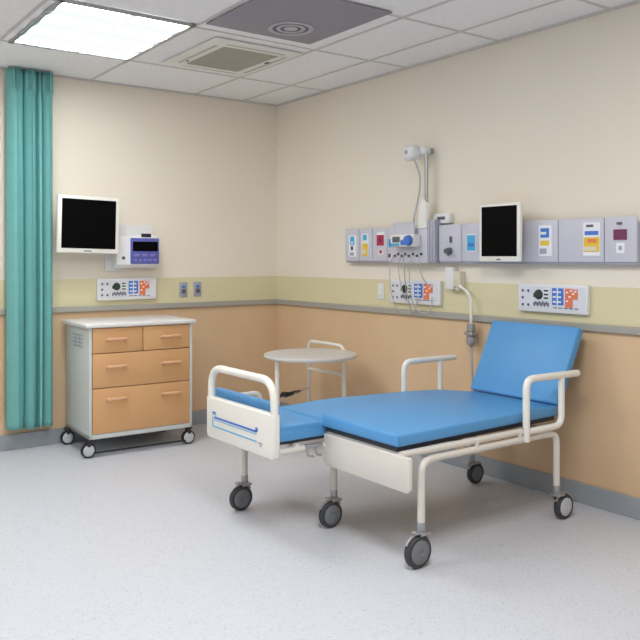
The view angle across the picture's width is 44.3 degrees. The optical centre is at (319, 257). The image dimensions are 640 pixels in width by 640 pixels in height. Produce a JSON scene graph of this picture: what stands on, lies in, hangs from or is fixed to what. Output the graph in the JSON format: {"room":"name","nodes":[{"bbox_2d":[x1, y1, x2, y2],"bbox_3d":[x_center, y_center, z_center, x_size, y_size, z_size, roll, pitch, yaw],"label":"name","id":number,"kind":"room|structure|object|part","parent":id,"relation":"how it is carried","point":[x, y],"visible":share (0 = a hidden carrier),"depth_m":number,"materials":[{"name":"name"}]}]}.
{"room":"hospital room","nodes":[
{"label":"hospital room","id":0,"kind":"room"},
{"bbox_2d":[0,69,276,434],"bbox_3d":[-2.634,0.010,5.319,5.700,2.700,0.100,0,0,-36],"label":"wall","id":1,"kind":"structure","parent":0,"point":[199,171],"depth_m":6.35,"materials":[{"name":"beige paint"}]},
{"bbox_2d":[56,194,118,253],"bbox_3d":[-1.734,-0.241,5.777,0.455,0.413,0.216,1,-1,-36],"label":"wall monitor","id":2,"kind":"object","parent":1,"relation":"attached to","point":[84,224],"visible":1,"depth_m":5.68,"materials":[{"name":"white plastic"}]},
{"bbox_2d":[0,409,206,450],"bbox_3d":[-2.642,1.304,5.242,5.596,0.112,0.014,0,0,-36],"label":"baseboard","id":3,"kind":"structure","parent":1,"relation":"attached to","point":[49,436],"depth_m":5.68,"materials":[{"name":"grey plastic"}]},
{"bbox_2d":[96,277,155,300],"bbox_3d":[-1.486,0.238,6.063,0.478,0.168,0.045,0,0,-36],"label":"panel","id":4,"kind":"object","parent":1,"relation":"attached to","point":[106,288],"visible":1,"depth_m":6.04,"materials":[{"name":"white plastic"}]},
{"bbox_2d":[112,283,119,289],"bbox_3d":[-1.551,0.218,5.997,0.066,0.060,0.016,0,0,-36],"label":"socket","id":5,"kind":"object","parent":4,"relation":"attached to","point":[115,286],"depth_m":5.99,"materials":[{"name":"green plastic"}]},
{"bbox_2d":[104,225,158,270],"bbox_3d":[-1.440,-0.079,6.030,0.388,0.353,0.152,0,0,-36],"label":"monitor","id":6,"kind":"object","parent":1,"relation":"attached to","point":[137,246],"visible":0.95,"depth_m":6.00,"materials":[{"name":"white plastic"}]},
{"bbox_3d":[-1.342,-0.053,6.024,0.229,0.197,0.022,0,0,-36],"label":"panel","id":7,"kind":"part","parent":6,"relation":"part of","materials":[{"name":"blue plastic"}]},
{"bbox_2d":[0,299,275,314],"bbox_3d":[-2.639,0.381,5.239,5.598,0.042,0.022,0,0,-36],"label":"trim","id":8,"kind":"structure","parent":1,"relation":"attached to","point":[266,301],"depth_m":6.21,"materials":[{"name":"grey plastic"}]},
{"bbox_2d":[179,282,186,296],"bbox_3d":[-1.104,0.255,6.358,0.068,0.118,0.017,0,0,-36],"label":"wall switch","id":9,"kind":"object","parent":1,"relation":"attached to","point":[182,285],"visible":1,"depth_m":6.35,"materials":[{"name":"grey plastic"}]},
{"bbox_2d":[194,282,200,295],"bbox_3d":[-1.002,0.253,6.433,0.068,0.118,0.017,0,0,-36],"label":"wall switch","id":10,"kind":"object","parent":1,"relation":"attached to","point":[197,285],"visible":1,"depth_m":6.43,"materials":[{"name":"grey plastic"}]},
{"bbox_2d":[0,0,633,104],"bbox_3d":[-0.457,-1.380,2.327,5.700,0.080,7.500,0,0,-36],"label":"ceiling","id":11,"kind":"structure","parent":0,"point":[459,15],"depth_m":4.89,"materials":[{"name":"tile"}]},
{"bbox_2d":[6,66,53,430],"bbox_3d":[-2.043,-0.064,5.566,0.328,2.544,0.112,0,0,-36],"label":"curtain","id":12,"kind":"object","parent":11,"relation":"hanging from","point":[29,92],"visible":1,"depth_m":5.55,"materials":[{"name":"teal fabric"}]},
{"bbox_2d":[8,0,195,60],"bbox_3d":[-1.309,-1.327,4.650,0.775,0.018,0.990,0,0,-36],"label":"recessed light","id":13,"kind":"object","parent":11,"relation":"in","point":[72,26],"visible":1,"depth_m":4.58,"materials":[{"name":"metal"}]},
{"bbox_2d":[162,37,302,75],"bbox_3d":[-0.596,-1.328,5.237,0.640,0.014,0.770,0,0,-36],"label":"ceiling vent","id":14,"kind":"object","parent":11,"relation":"in","point":[217,54],"visible":1,"depth_m":5.18,"materials":[{"name":"beige metal"}]},
{"bbox_2d":[187,47,277,71],"bbox_3d":[-0.593,-1.328,5.264,0.405,0.012,0.530,0,0,-36],"label":"grille","id":15,"kind":"object","parent":14,"relation":"attached to","point":[230,59],"depth_m":5.24,"materials":[{"name":"beige metal"}]},
{"bbox_2d":[206,0,391,43],"bbox_3d":[-0.127,-1.328,4.363,0.720,0.016,0.775,0,0,-36],"label":"ceiling panel","id":16,"kind":"object","parent":11,"relation":"attached to","point":[301,21],"visible":1,"depth_m":4.36,"materials":[{"name":"grey metal"}]},
{"bbox_2d":[268,21,313,35],"bbox_3d":[-0.169,-1.323,4.540,0.264,0.006,0.264,0,0,-36],"label":"diffuser","id":17,"kind":"object","parent":16,"relation":"attached to","point":[283,28],"depth_m":4.53,"materials":[{"name":"grey metal"}]},
{"bbox_2d":[0,0,608,100],"bbox_3d":[-0.468,-1.338,2.257,5.600,0.004,7.400,0,0,-36],"label":"grid","id":18,"kind":"structure","parent":11,"relation":"attached to","point":[43,2],"depth_m":4.76,"materials":[{"name":"grey metal"}]},
{"bbox_2d":[0,423,639,639],"bbox_3d":[-0.457,1.400,2.327,5.700,0.080,7.500,0,0,-36],"label":"floor","id":19,"kind":"structure","parent":0,"point":[143,543],"depth_m":3.59,"materials":[{"name":"laminate"}]},
{"bbox_2d":[60,315,195,457],"bbox_3d":[-1.402,0.904,5.744,0.837,0.912,0.578,0,0,-34],"label":"base cabinet","id":20,"kind":"object","parent":19,"relation":"on","point":[127,375],"visible":1,"depth_m":5.54,"materials":[{"name":"grey paint"}]},
{"bbox_3d":[-1.401,0.970,5.416,0.149,0.024,0.036,0,0,-34],"label":"handle","id":21,"kind":"part","parent":20,"relation":"part of","materials":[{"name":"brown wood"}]},
{"bbox_3d":[-1.401,0.748,5.416,0.149,0.024,0.036,0,0,-34],"label":"handle","id":22,"kind":"part","parent":20,"relation":"part of","materials":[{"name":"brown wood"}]},
{"bbox_3d":[-1.401,0.560,5.416,0.149,0.024,0.036,0,0,-34],"label":"handle","id":23,"kind":"part","parent":20,"relation":"part of","materials":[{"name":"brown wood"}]},
{"bbox_3d":[-1.402,0.567,5.448,0.356,0.170,0.020,0,0,-34],"label":"drawer","id":24,"kind":"part","parent":20,"relation":"part of","materials":[{"name":"orange wood"}]},
{"bbox_2d":[62,315,195,328],"bbox_3d":[-1.398,0.463,5.755,0.817,0.030,0.564,0,0,-34],"label":"countertop","id":25,"kind":"structure","parent":20,"relation":"on","point":[127,321],"depth_m":5.63,"materials":[{"name":"white laminate"}]},
{"bbox_3d":[-1.254,1.048,5.548,0.714,0.307,0.020,0,0,-34],"label":"drawer","id":26,"kind":"part","parent":20,"relation":"part of","materials":[{"name":"orange wood"}]},
{"bbox_3d":[-1.254,0.773,5.548,0.714,0.233,0.020,0,0,-34],"label":"drawer","id":27,"kind":"part","parent":20,"relation":"part of","materials":[{"name":"orange wood"}]},
{"bbox_3d":[-1.105,0.567,5.650,0.353,0.170,0.020,0,0,-34],"label":"drawer","id":28,"kind":"part","parent":20,"relation":"part of","materials":[{"name":"orange wood"}]},
{"bbox_3d":[-1.070,0.560,5.641,0.149,0.024,0.036,0,0,-34],"label":"handle","id":29,"kind":"part","parent":20,"relation":"part of","materials":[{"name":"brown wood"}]},
{"bbox_3d":[-1.066,0.970,5.644,0.149,0.024,0.036,0,0,-34],"label":"handle","id":30,"kind":"part","parent":20,"relation":"part of","materials":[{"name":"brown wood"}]},
{"bbox_3d":[-1.066,0.748,5.644,0.149,0.024,0.036,0,0,-34],"label":"handle","id":31,"kind":"part","parent":20,"relation":"part of","materials":[{"name":"brown wood"}]},
{"bbox_2d":[264,340,357,406],"bbox_3d":[-0.110,0.997,5.643,0.670,0.724,0.821,0,0,-36],"label":"round table","id":32,"kind":"object","parent":19,"relation":"on","point":[308,355],"visible":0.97,"depth_m":5.58,"materials":[{"name":"white metal"}]},
{"bbox_3d":[-0.297,1.030,5.473,0.033,0.657,0.034,0,0,-36],"label":"leg","id":33,"kind":"part","parent":32,"relation":"part of","materials":[{"name":"white metal"}]},
{"bbox_3d":[-0.086,1.069,6.152,0.025,0.579,0.026,0,0,-36],"label":"leg","id":34,"kind":"part","parent":32,"relation":"part of","materials":[{"name":"white metal"}]},
{"bbox_3d":[0.045,0.710,5.971,0.026,0.150,0.473,0,0,-36],"label":"push handle","id":35,"kind":"part","parent":32,"relation":"part of","materials":[{"name":"white metal"}]},
{"bbox_3d":[0.177,1.060,5.790,0.033,0.599,0.034,0,0,-36],"label":"leg","id":36,"kind":"part","parent":32,"relation":"part of","materials":[{"name":"white metal"}]},
{"bbox_2d":[207,320,582,568],"bbox_3d":[0.421,0.868,4.239,1.695,0.984,1.330,0,0,-36],"label":"hospital bed","id":37,"kind":"object","parent":19,"relation":"on","point":[523,373],"visible":1,"depth_m":3.98,"materials":[{"name":"blue plastic"}]},
{"bbox_2d":[215,387,269,411],"bbox_3d":[-0.396,0.784,4.070,0.050,0.152,0.583,0,0,-36],"label":"cushion","id":38,"kind":"object","parent":37,"relation":"on","point":[252,401],"depth_m":4.03,"materials":[{"name":"blue leather"}]},
{"bbox_3d":[-0.398,0.752,3.963,0.039,0.376,0.661,0,0,-36],"label":"footboard","id":39,"kind":"part","parent":37,"relation":"part of","materials":[{"name":"white plastic"}]},
{"bbox_3d":[-0.398,0.847,3.963,0.041,0.217,0.663,0,0,-36],"label":"panel","id":40,"kind":"part","parent":37,"relation":"part of","materials":[{"name":"white plastic"}]},
{"bbox_3d":[-0.410,1.054,4.268,0.034,0.288,0.035,0,0,-36],"label":"leg","id":41,"kind":"part","parent":37,"relation":"part of","materials":[{"name":"white metal"}]},
{"bbox_3d":[-0.376,0.808,4.340,0.260,0.104,0.230,0,0,-36],"label":"rail","id":42,"kind":"part","parent":37,"relation":"part of","materials":[{"name":"white metal"}]},
{"bbox_3d":[0.070,1.036,3.999,0.034,0.323,0.035,0,0,-36],"label":"leg","id":43,"kind":"part","parent":37,"relation":"part of","materials":[{"name":"white metal"}]},
{"bbox_3d":[0.210,0.947,3.656,0.022,0.157,0.625,0,0,-36],"label":"panel","id":44,"kind":"part","parent":37,"relation":"part of","materials":[{"name":"white plastic"}]},
{"bbox_3d":[0.411,0.898,4.175,1.544,0.092,1.132,0,0,-36],"label":"frame","id":45,"kind":"part","parent":37,"relation":"part of","materials":[{"name":"white metal"}]},
{"bbox_3d":[0.408,0.826,4.126,1.415,0.112,1.016,0,0,-36],"label":"mattress","id":46,"kind":"part","parent":37,"relation":"part of","materials":[{"name":"blue plastic"}]},
{"bbox_3d":[0.482,1.039,3.521,0.034,0.297,0.141,0,0,40],"label":"leg","id":47,"kind":"part","parent":37,"relation":"part of","materials":[{"name":"white metal"}]},
{"bbox_3d":[0.660,0.743,4.753,0.439,0.294,0.034,0,0,-36],"label":"armrest","id":48,"kind":"part","parent":37,"relation":"part of","materials":[{"name":"white metal"}]},
{"bbox_3d":[1.161,0.583,4.458,0.239,0.414,0.613,0,0,-36],"label":"backrest","id":49,"kind":"part","parent":37,"relation":"part of","materials":[{"name":"blue leather"}]},
{"bbox_3d":[1.184,1.047,4.061,0.147,0.309,0.035,0,0,-33],"label":"leg","id":50,"kind":"part","parent":37,"relation":"part of","materials":[{"name":"white metal"}]},
{"bbox_3d":[1.194,0.755,4.054,0.434,0.330,0.037,0,0,-36],"label":"armrest","id":51,"kind":"part","parent":37,"relation":"part of","materials":[{"name":"white metal"}]},
{"bbox_2d":[277,3,639,497],"bbox_3d":[1.837,0.010,3.934,0.100,2.700,7.400,0,0,-36],"label":"wall","id":52,"kind":"structure","parent":0,"point":[547,121],"depth_m":5.01,"materials":[{"name":"beige paint"}]},
{"bbox_2d":[0,0,639,106],"bbox_3d":[-0.468,-1.334,2.257,5.600,0.012,7.400,0,0,-36],"label":"trim","id":53,"kind":"structure","parent":52,"relation":"attached to","point":[634,1],"depth_m":5.55,"materials":[{"name":"grey metal"}]},
{"bbox_2d":[346,227,393,262],"bbox_3d":[0.378,-0.091,5.794,0.068,0.253,0.568,0,0,-36],"label":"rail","id":54,"kind":"object","parent":52,"relation":"attached to","point":[369,245],"visible":0.9,"depth_m":5.77,"materials":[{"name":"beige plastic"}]},
{"bbox_2d":[378,283,383,298],"bbox_3d":[0.443,0.243,5.749,0.017,0.118,0.068,0,0,-36],"label":"wall switch","id":55,"kind":"object","parent":52,"relation":"attached to","point":[380,285],"visible":1,"depth_m":5.74,"materials":[{"name":"white plastic"}]},
{"bbox_2d":[390,279,442,305],"bbox_3d":[0.654,0.235,5.435,0.045,0.165,0.503,0,0,-36],"label":"panel","id":56,"kind":"object","parent":52,"relation":"attached to","point":[419,288],"visible":0.88,"depth_m":5.39,"materials":[{"name":"white plastic"}]},
{"bbox_3d":[0.648,0.233,5.432,0.002,0.127,0.471,0,0,-36],"label":"plate","id":57,"kind":"part","parent":56,"relation":"part of","materials":[{"name":"white plastic"}]},
{"bbox_2d":[392,198,452,262],"bbox_3d":[0.686,-0.185,5.343,0.101,0.439,0.512,0,0,-36],"label":"console","id":58,"kind":"object","parent":52,"relation":"attached to","point":[428,230],"visible":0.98,"depth_m":5.25,"materials":[{"name":"white plastic"}]},
{"bbox_2d":[398,255,406,300],"bbox_3d":[0.576,0.142,5.437,0.086,0.320,0.022,0,0,-36],"label":"hanging cable","id":59,"kind":"object","parent":58,"relation":"hanging from","point":[400,255],"visible":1,"depth_m":5.42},
{"bbox_2d":[389,255,417,312],"bbox_3d":[0.589,0.181,5.447,0.221,0.399,0.055,0,0,32],"label":"hanging cable","id":60,"kind":"object","parent":58,"relation":"hanging from","point":[393,255],"visible":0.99,"depth_m":5.48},
{"bbox_2d":[391,222,419,246],"bbox_3d":[0.569,-0.160,5.355,0.102,0.169,0.239,0,0,-36],"label":"pump","id":61,"kind":"object","parent":58,"relation":"attached to","point":[404,235],"visible":1,"depth_m":5.34,"materials":[{"name":"white plastic"}]},
{"bbox_2d":[394,222,414,234],"bbox_3d":[0.576,-0.200,5.378,0.008,0.089,0.208,0,0,-36],"label":"hood","id":62,"kind":"object","parent":61,"relation":"attached to","point":[403,228],"depth_m":5.37,"materials":[{"name":"grey plastic"}]},
{"bbox_2d":[403,254,411,315],"bbox_3d":[0.601,0.184,5.381,0.063,0.428,0.054,0,0,1],"label":"hanging cable","id":63,"kind":"object","parent":58,"relation":"hanging from","point":[403,254],"visible":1,"depth_m":5.36,"materials":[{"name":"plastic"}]},
{"bbox_2d":[402,145,433,222],"bbox_3d":[0.658,-0.478,5.306,0.207,0.568,0.123,0,0,17],"label":"lamp","id":64,"kind":"object","parent":58,"relation":"attached to","point":[410,152],"visible":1,"depth_m":5.27,"materials":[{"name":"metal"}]},
{"bbox_2d":[409,255,432,313],"bbox_3d":[0.686,0.180,5.313,0.165,0.396,0.043,0,0,23],"label":"cable","id":65,"kind":"object","parent":58,"relation":"hanging from","point":[411,255],"visible":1,"depth_m":5.33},
{"bbox_2d":[418,255,428,285],"bbox_3d":[0.695,0.087,5.281,0.086,0.211,0.016,0,0,-25],"label":"hanging cable","id":66,"kind":"object","parent":58,"relation":"hanging from","point":[420,255],"visible":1,"depth_m":5.26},
{"bbox_3d":[0.818,-0.262,5.215,0.039,0.067,0.150,0,0,-36],"label":"wall plate","id":67,"kind":"part","parent":58,"relation":"part of","materials":[{"name":"white plastic"}]},
{"bbox_2d":[276,299,639,335],"bbox_3d":[1.794,0.381,3.888,0.022,0.042,7.376,0,0,-36],"label":"trim","id":68,"kind":"structure","parent":52,"relation":"attached to","point":[615,329],"depth_m":5.06,"materials":[{"name":"grey plastic"}]},
{"bbox_2d":[280,402,639,519],"bbox_3d":[1.795,1.304,3.894,0.014,0.112,7.384,0,0,-36],"label":"baseboard","id":69,"kind":"structure","parent":52,"relation":"attached to","point":[612,501],"depth_m":4.53,"materials":[{"name":"grey plastic"}]},
{"bbox_2d":[445,267,477,436],"bbox_3d":[0.911,0.610,5.056,0.072,1.100,0.282,0,0,-27],"label":"outlet","id":70,"kind":"object","parent":52,"relation":"attached to","point":[454,279],"visible":0.85,"depth_m":5.02,"materials":[{"name":"white plastic"}]},
{"bbox_2d":[439,216,639,264],"bbox_3d":[1.206,-0.091,4.616,0.115,0.253,1.435,0,0,-36],"label":"medical wall panel","id":71,"kind":"object","parent":52,"relation":"attached to","point":[599,240],"visible":0.94,"depth_m":4.39,"materials":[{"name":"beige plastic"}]},
{"bbox_2d":[479,202,521,261],"bbox_3d":[1.095,-0.151,4.677,0.094,0.346,0.315,0,0,-36],"label":"wall monitor","id":72,"kind":"object","parent":71,"relation":"attached to","point":[500,224],"visible":1,"depth_m":4.64,"materials":[{"name":"white plastic"}]},
{"bbox_2d":[519,283,589,314],"bbox_3d":[1.330,0.232,4.505,0.045,0.165,0.480,0,0,-36],"label":"panel","id":73,"kind":"object","parent":52,"relation":"attached to","point":[535,297],"visible":1,"depth_m":4.48,"materials":[{"name":"white plastic"}]},
{"bbox_2d":[533,289,542,298],"bbox_3d":[1.264,0.212,4.571,0.016,0.060,0.066,0,0,-36],"label":"socket","id":74,"kind":"object","parent":73,"relation":"attached to","point":[537,293],"depth_m":4.56,"materials":[{"name":"plastic"}]}
]}

